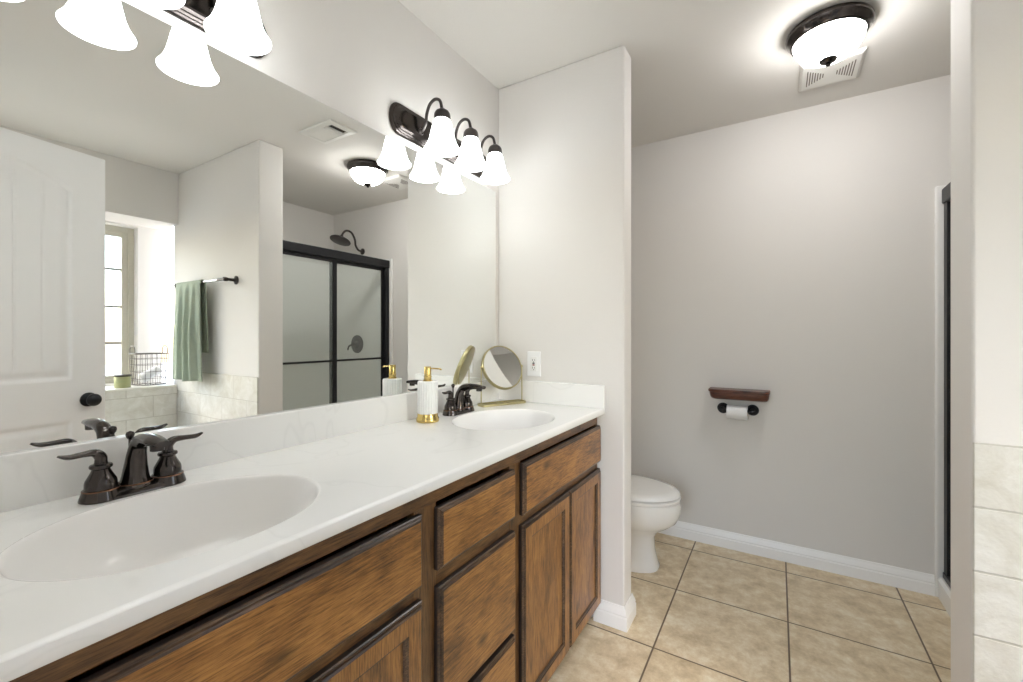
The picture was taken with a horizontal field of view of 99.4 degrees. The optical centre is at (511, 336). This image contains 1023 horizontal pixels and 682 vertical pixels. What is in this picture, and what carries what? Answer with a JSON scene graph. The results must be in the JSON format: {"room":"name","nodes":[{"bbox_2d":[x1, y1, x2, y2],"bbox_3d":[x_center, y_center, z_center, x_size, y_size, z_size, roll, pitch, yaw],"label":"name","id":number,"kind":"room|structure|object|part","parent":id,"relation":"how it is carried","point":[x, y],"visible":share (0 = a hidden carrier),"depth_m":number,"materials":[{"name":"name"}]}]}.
{"room":"bathroom","nodes":[
{"label":"bathroom","id":0,"kind":"room"},
{"bbox_2d":[6,0,498,453],"bbox_3d":[-0.333,0.002,1.817,0.120,2.440,3.070,0,0,32],"label":"wall","id":1,"kind":"structure","parent":0,"point":[356,58],"depth_m":1.48,"materials":[{"name":"white paint"}]},
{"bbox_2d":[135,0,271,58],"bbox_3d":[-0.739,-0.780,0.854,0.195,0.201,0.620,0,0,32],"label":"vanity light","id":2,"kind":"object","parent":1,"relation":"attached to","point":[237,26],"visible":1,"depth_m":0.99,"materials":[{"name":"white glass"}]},
{"bbox_3d":[-0.711,-0.735,0.837,0.131,0.110,0.131,0,0,32],"label":"lamp shade","id":3,"kind":"part","parent":2,"relation":"part of","materials":[{"name":"white glass"}]},
{"bbox_3d":[-0.620,-0.735,0.986,0.131,0.110,0.131,0,0,32],"label":"lamp shade","id":4,"kind":"part","parent":2,"relation":"part of","materials":[{"name":"white glass"}]},
{"bbox_3d":[-0.620,-0.746,0.986,0.057,0.106,0.057,0,0,32],"label":"light bulb","id":5,"kind":"part","parent":2,"relation":"part of","materials":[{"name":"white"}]},
{"bbox_2d":[0,0,495,453],"bbox_3d":[-0.544,-0.247,1.352,0.006,0.910,1.776,0,0,32],"label":"wall mirror","id":6,"kind":"object","parent":1,"relation":"attached to","point":[189,235],"visible":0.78,"depth_m":1.02,"materials":[{"name":"white mirror"}]},
{"bbox_2d":[0,380,499,512],"bbox_3d":[-0.533,0.259,1.353,0.018,0.100,1.820,0,0,32],"label":"backsplash","id":7,"kind":"structure","parent":1,"relation":"attached to","point":[35,476],"depth_m":1.05,"materials":[{"name":"stone"}]},
{"bbox_2d":[389,97,509,184],"bbox_3d":[-0.190,-0.780,1.749,0.195,0.201,0.620,0,0,32],"label":"vanity light","id":8,"kind":"object","parent":1,"relation":"attached to","point":[438,139],"visible":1,"depth_m":1.65,"materials":[{"name":"white glass"}]},
{"bbox_3d":[-0.297,-0.821,1.611,0.115,0.121,0.026,0,0,32],"label":"arm","id":9,"kind":"part","parent":8,"relation":"part of","materials":[{"name":"brown metal"}]},
{"bbox_3d":[-0.262,-0.787,1.794,0.024,0.115,0.620,0,0,32],"label":"plate","id":10,"kind":"part","parent":8,"relation":"part of","materials":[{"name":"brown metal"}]},
{"bbox_3d":[-0.253,-0.735,1.584,0.131,0.110,0.131,0,0,32],"label":"lamp shade","id":11,"kind":"part","parent":8,"relation":"part of","materials":[{"name":"white glass"}]},
{"bbox_3d":[-0.253,-0.746,1.584,0.057,0.106,0.057,0,0,32],"label":"light bulb","id":12,"kind":"part","parent":8,"relation":"part of","materials":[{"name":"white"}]},
{"bbox_3d":[-0.206,-0.821,1.760,0.115,0.121,0.026,0,0,32],"label":"arm","id":13,"kind":"part","parent":8,"relation":"part of","materials":[{"name":"brown metal"}]},
{"bbox_3d":[-0.162,-0.735,1.732,0.131,0.110,0.131,0,0,32],"label":"lamp shade","id":14,"kind":"part","parent":8,"relation":"part of","materials":[{"name":"white glass"}]},
{"bbox_3d":[-0.115,-0.821,1.908,0.115,0.121,0.026,0,0,32],"label":"arm","id":15,"kind":"part","parent":8,"relation":"part of","materials":[{"name":"brown metal"}]},
{"bbox_3d":[-0.071,-0.735,1.881,0.131,0.110,0.131,0,0,32],"label":"lamp shade","id":16,"kind":"part","parent":8,"relation":"part of","materials":[{"name":"white glass"}]},
{"bbox_2d":[499,45,630,616],"bbox_3d":[0.230,0.002,2.018,0.630,2.440,0.106,0,0,32],"label":"wall","id":17,"kind":"structure","parent":0,"point":[565,132],"depth_m":1.91,"materials":[{"name":"white paint"}]},
{"bbox_2d":[527,351,540,376],"bbox_3d":[0.105,0.130,2.026,0.072,0.116,0.009,0,0,32],"label":"electrical outlet","id":18,"kind":"object","parent":17,"relation":"attached to","point":[533,358],"visible":1,"depth_m":2.02,"materials":[{"name":"white plastic"}]},
{"bbox_2d":[531,357,536,370],"bbox_3d":[0.104,0.130,2.025,0.033,0.067,0.003,0,0,32],"label":"receptacle","id":19,"kind":"object","parent":18,"relation":"attached to","point":[533,359],"depth_m":2.02,"materials":[{"name":"white plastic"}]},
{"bbox_2d":[593,593,635,632],"bbox_3d":[0.237,1.175,2.014,0.646,0.094,0.138,0,0,32],"label":"baseboard","id":20,"kind":"structure","parent":17,"relation":"attached to","point":[616,616],"depth_m":1.83,"materials":[{"name":"white paint"}]},
{"bbox_2d":[398,0,950,146],"bbox_3d":[0.997,-1.268,1.002,3.240,0.100,3.070,0,0,32],"label":"ceiling","id":21,"kind":"structure","parent":0,"point":[697,65],"depth_m":1.81,"materials":[{"name":"white paint"}]},
{"bbox_2d":[785,2,874,67],"bbox_3d":[1.250,-1.141,1.711,0.286,0.152,0.286,0,0,32],"label":"ceiling lamp","id":22,"kind":"object","parent":21,"relation":"attached to","point":[829,35],"visible":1,"depth_m":1.64,"materials":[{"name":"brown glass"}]},
{"bbox_3d":[1.250,-1.132,1.711,0.235,0.089,0.235,0,0,32],"label":"lamp shade","id":23,"kind":"part","parent":22,"relation":"part of","materials":[{"name":"white glass"}]},
{"bbox_2d":[798,47,866,90],"bbox_3d":[1.458,-1.209,1.984,0.234,0.018,0.237,0,0,32],"label":"exhaust fan","id":24,"kind":"object","parent":21,"relation":"attached to","point":[848,68],"visible":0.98,"depth_m":1.97,"materials":[{"name":"white plastic"}]},
{"bbox_2d":[548,533,950,681],"bbox_3d":[0.997,1.252,1.002,3.240,0.060,3.070,0,0,32],"label":"floor","id":25,"kind":"structure","parent":0,"point":[708,613],"depth_m":1.80,"materials":[{"name":"beige tile"}]},
{"bbox_2d":[2,413,600,681],"bbox_3d":[-0.315,0.778,1.219,0.530,0.888,1.820,0,0,32],"label":"vanity cabinet","id":26,"kind":"object","parent":25,"relation":"on","point":[492,573],"visible":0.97,"depth_m":0.96,"materials":[{"name":"brown wood"}]},
{"bbox_3d":[-0.369,0.460,0.644,0.020,0.156,0.672,0,0,32],"label":"drawer","id":27,"kind":"part","parent":26,"relation":"part of","materials":[{"name":"brown wood"}]},
{"bbox_2d":[0,380,604,681],"bbox_3d":[-0.308,0.326,1.215,0.546,0.234,1.822,0,0,32],"label":"countertop","id":28,"kind":"structure","parent":26,"relation":"on","point":[69,585],"depth_m":0.86,"materials":[{"name":"stone"}]},
{"bbox_2d":[57,431,202,504],"bbox_3d":[-0.737,0.247,0.852,0.170,0.121,0.170,0,0,-16],"label":"faucet","id":29,"kind":"object","parent":28,"relation":"on","point":[101,485],"visible":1,"depth_m":0.84,"materials":[{"name":"brown metal"}]},
{"bbox_3d":[-0.784,0.224,0.794,0.019,0.028,0.072,0,0,20],"label":"lever","id":30,"kind":"part","parent":29,"relation":"part of","materials":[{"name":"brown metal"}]},
{"bbox_3d":[-0.775,0.271,0.819,0.063,0.070,0.063,0,0,32],"label":"handle","id":31,"kind":"part","parent":29,"relation":"part of","materials":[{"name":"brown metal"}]},
{"bbox_3d":[-0.774,0.242,0.879,0.015,0.099,0.015,0,0,32],"label":"lift rod","id":32,"kind":"part","parent":29,"relation":"part of","materials":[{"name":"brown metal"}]},
{"bbox_3d":[-0.748,0.300,0.864,0.058,0.014,0.164,0,0,32],"label":"plate","id":33,"kind":"part","parent":29,"relation":"part of","materials":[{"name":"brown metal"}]},
{"bbox_3d":[-0.710,0.242,0.840,0.158,0.112,0.060,0,0,32],"label":"spout","id":34,"kind":"part","parent":29,"relation":"part of","materials":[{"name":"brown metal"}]},
{"bbox_3d":[-0.721,0.271,0.908,0.063,0.070,0.063,0,0,32],"label":"handle","id":35,"kind":"part","parent":29,"relation":"part of","materials":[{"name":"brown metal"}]},
{"bbox_3d":[-0.702,0.224,0.927,0.019,0.028,0.072,0,0,43],"label":"lever","id":36,"kind":"part","parent":29,"relation":"part of","materials":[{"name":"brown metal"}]},
{"bbox_2d":[0,474,320,581],"bbox_3d":[-0.559,0.375,0.753,0.361,0.135,0.443,0,0,32],"label":"sink basin","id":37,"kind":"object","parent":28,"relation":"in","point":[142,537],"depth_m":0.82,"materials":[{"name":"white ceramic"}]},
{"bbox_2d":[416,366,441,422],"bbox_3d":[-0.301,0.208,1.567,0.086,0.198,0.082,0,0,-18],"label":"soap dispenser","id":38,"kind":"object","parent":28,"relation":"on","point":[427,389],"visible":1,"depth_m":1.54,"materials":[{"name":"white ceramic"}]},
{"bbox_2d":[417,380,437,414],"bbox_3d":[-0.303,0.220,1.567,0.072,0.116,0.072,0,0,32],"label":"bottle","id":39,"kind":"object","parent":38,"relation":"on","point":[427,390],"depth_m":1.54,"materials":[{"name":"white ceramic"}]},
{"bbox_2d":[442,383,485,415],"bbox_3d":[-0.200,0.247,1.727,0.170,0.121,0.170,0,0,-16],"label":"faucet","id":40,"kind":"object","parent":28,"relation":"on","point":[461,403],"visible":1,"depth_m":1.71,"materials":[{"name":"brown metal"}]},
{"bbox_3d":[-0.247,0.224,1.669,0.019,0.028,0.072,0,0,20],"label":"lever","id":41,"kind":"part","parent":40,"relation":"part of","materials":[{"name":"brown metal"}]},
{"bbox_3d":[-0.238,0.271,1.694,0.063,0.070,0.063,0,0,32],"label":"handle","id":42,"kind":"part","parent":40,"relation":"part of","materials":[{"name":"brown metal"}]},
{"bbox_3d":[-0.211,0.300,1.739,0.058,0.014,0.164,0,0,32],"label":"plate","id":43,"kind":"part","parent":40,"relation":"part of","materials":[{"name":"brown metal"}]},
{"bbox_3d":[-0.184,0.271,1.784,0.063,0.070,0.063,0,0,32],"label":"handle","id":44,"kind":"part","parent":40,"relation":"part of","materials":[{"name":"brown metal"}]},
{"bbox_3d":[-0.172,0.242,1.715,0.158,0.112,0.060,0,0,32],"label":"spout","id":45,"kind":"part","parent":40,"relation":"part of","materials":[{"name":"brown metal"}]},
{"bbox_2d":[477,345,525,406],"bbox_3d":[-0.042,0.175,1.957,0.234,0.265,0.096,0,0,-39],"label":"makeup mirror","id":46,"kind":"object","parent":28,"relation":"on","point":[501,367],"visible":1,"depth_m":1.95,"materials":[{"name":"gold metal"}]},
{"bbox_3d":[-0.042,0.141,1.957,0.206,0.196,0.094,0,0,-34],"label":"frame","id":47,"kind":"part","parent":46,"relation":"part of","materials":[{"name":"gold metal"}]},
{"bbox_2d":[484,347,520,387],"bbox_3d":[-0.042,0.141,1.956,0.192,0.183,0.084,0,0,-34],"label":"mirror glass","id":48,"kind":"object","parent":46,"relation":"attached to","point":[502,367],"depth_m":1.95,"materials":[{"name":"white"}]},
{"bbox_2d":[452,409,554,430],"bbox_3d":[-0.025,0.375,1.625,0.361,0.135,0.443,0,0,32],"label":"sink basin","id":49,"kind":"object","parent":28,"relation":"in","point":[481,419],"depth_m":1.78,"materials":[{"name":"white ceramic"}]},
{"bbox_3d":[-0.280,0.855,0.788,0.020,0.578,0.333,0,0,32],"label":"door","id":50,"kind":"part","parent":26,"relation":"part of","materials":[{"name":"brown wood"}]},
{"bbox_3d":[-0.282,0.855,0.790,0.006,0.467,0.222,0,0,32],"label":"panel","id":51,"kind":"part","parent":26,"relation":"part of","materials":[{"name":"brown wood"}]},
{"bbox_3d":[-0.080,0.706,1.115,0.020,0.284,0.334,0,0,32],"label":"drawer","id":52,"kind":"part","parent":26,"relation":"part of","materials":[{"name":"brown wood"}]},
{"bbox_3d":[-0.080,0.456,1.115,0.020,0.141,0.334,0,0,32],"label":"drawer","id":53,"kind":"part","parent":26,"relation":"part of","materials":[{"name":"brown wood"}]},
{"bbox_3d":[-0.080,1.003,1.115,0.020,0.277,0.334,0,0,32],"label":"drawer","id":54,"kind":"part","parent":26,"relation":"part of","materials":[{"name":"brown wood"}]},
{"bbox_3d":[0.118,0.855,1.437,0.020,0.578,0.338,0,0,32],"label":"door","id":55,"kind":"part","parent":26,"relation":"part of","materials":[{"name":"brown wood"}]},
{"bbox_3d":[0.116,0.855,1.439,0.006,0.467,0.227,0,0,32],"label":"panel","id":56,"kind":"part","parent":26,"relation":"part of","materials":[{"name":"brown wood"}]},
{"bbox_3d":[0.204,0.460,1.578,0.020,0.156,0.660,0,0,32],"label":"drawer","id":57,"kind":"part","parent":26,"relation":"part of","materials":[{"name":"brown wood"}]},
{"bbox_3d":[0.292,0.855,1.721,0.020,0.578,0.324,0,0,32],"label":"door","id":58,"kind":"part","parent":26,"relation":"part of","materials":[{"name":"brown wood"}]},
{"bbox_3d":[0.290,0.855,1.723,0.006,0.467,0.213,0,0,32],"label":"panel","id":59,"kind":"part","parent":26,"relation":"part of","materials":[{"name":"brown wood"}]},
{"bbox_2d":[631,474,680,572],"bbox_3d":[0.550,0.844,2.414,0.742,0.755,0.460,0,0,32],"label":"toilet","id":60,"kind":"object","parent":25,"relation":"on","point":[655,504],"visible":0.39,"depth_m":2.22,"materials":[{"name":"white ceramic"}]},
{"bbox_3d":[0.652,0.835,2.351,0.502,0.028,0.378,0,0,32],"label":"seat","id":61,"kind":"part","parent":60,"relation":"part of","materials":[{"name":"white ceramic"}]},
{"bbox_3d":[0.647,0.810,2.354,0.510,0.030,0.376,0,0,32],"label":"lid","id":62,"kind":"part","parent":60,"relation":"part of","materials":[{"name":"white ceramic"}]},
{"bbox_2d":[935,185,950,616],"bbox_3d":[2.053,0.259,1.329,0.849,1.925,1.167,0,0,32],"label":"shower surround","id":63,"kind":"object","parent":25,"relation":"on","point":[942,590],"visible":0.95,"depth_m":2.02,"materials":[{"name":"white"}]},
{"bbox_3d":[2.352,0.259,1.816,0.849,1.925,0.024,0,0,32],"label":"wall panel","id":64,"kind":"part","parent":63,"relation":"part of","materials":[{"name":"white"}]},
{"bbox_2d":[942,182,950,588],"bbox_3d":[1.733,0.219,1.524,0.061,1.804,1.117,0,0,32],"label":"shower door","id":65,"kind":"structure","parent":63,"relation":"attached to","point":[946,191],"depth_m":1.97,"materials":[{"name":"black metal"}]},
{"bbox_2d":[631,75,950,574],"bbox_3d":[1.663,0.002,2.323,2.755,2.440,0.120,0,0,32],"label":"wall","id":66,"kind":"structure","parent":0,"point":[790,255],"depth_m":2.33,"materials":[{"name":"white paint"}]},
{"bbox_2d":[717,403,758,415],"bbox_3d":[1.274,0.416,2.446,0.212,0.062,0.076,0,0,32],"label":"toilet paper holder","id":67,"kind":"object","parent":66,"relation":"attached to","point":[753,410],"visible":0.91,"depth_m":2.44,"materials":[{"name":"black metal"}]},
{"bbox_3d":[1.210,0.416,2.485,0.062,0.062,0.076,0,0,32],"label":"post","id":68,"kind":"part","parent":67,"relation":"part of","materials":[{"name":"black metal"}]},
{"bbox_2d":[726,405,747,419],"bbox_3d":[1.263,0.427,2.426,0.102,0.077,0.077,0,0,32],"label":"toilet paper roll","id":69,"kind":"object","parent":67,"relation":"hanging from","point":[732,411],"visible":0.98,"depth_m":2.40,"materials":[{"name":"white paper"}]},
{"bbox_3d":[1.338,0.416,2.407,0.062,0.062,0.076,0,0,32],"label":"post","id":70,"kind":"part","parent":67,"relation":"part of","materials":[{"name":"black metal"}]},
{"bbox_2d":[708,387,769,401],"bbox_3d":[1.271,0.327,2.427,0.305,0.057,0.112,0,0,32],"label":"wall shelf","id":71,"kind":"object","parent":66,"relation":"attached to","point":[756,395],"visible":1,"depth_m":2.38,"materials":[{"name":"brown wood"}]},
{"bbox_2d":[658,521,935,596],"bbox_3d":[1.226,1.175,2.512,1.812,0.094,0.016,0,0,32],"label":"baseboard","id":72,"kind":"structure","parent":66,"relation":"attached to","point":[911,580],"depth_m":2.29,"materials":[{"name":"white paint"}]},
{"bbox_2d":[951,0,1022,681],"bbox_3d":[1.651,0.002,0.799,1.183,2.440,0.155,0,0,32],"label":"wall","id":73,"kind":"structure","parent":0,"point":[987,35],"depth_m":1.03,"materials":[{"name":"white paint"}]},
{"bbox_2d":[973,442,1022,681],"bbox_3d":[1.575,0.738,0.750,1.103,0.968,0.009,0,0,32],"label":"tile","id":74,"kind":"structure","parent":73,"relation":"attached to","point":[997,468],"depth_m":1.01,"materials":[{"name":"tile"}]}
]}

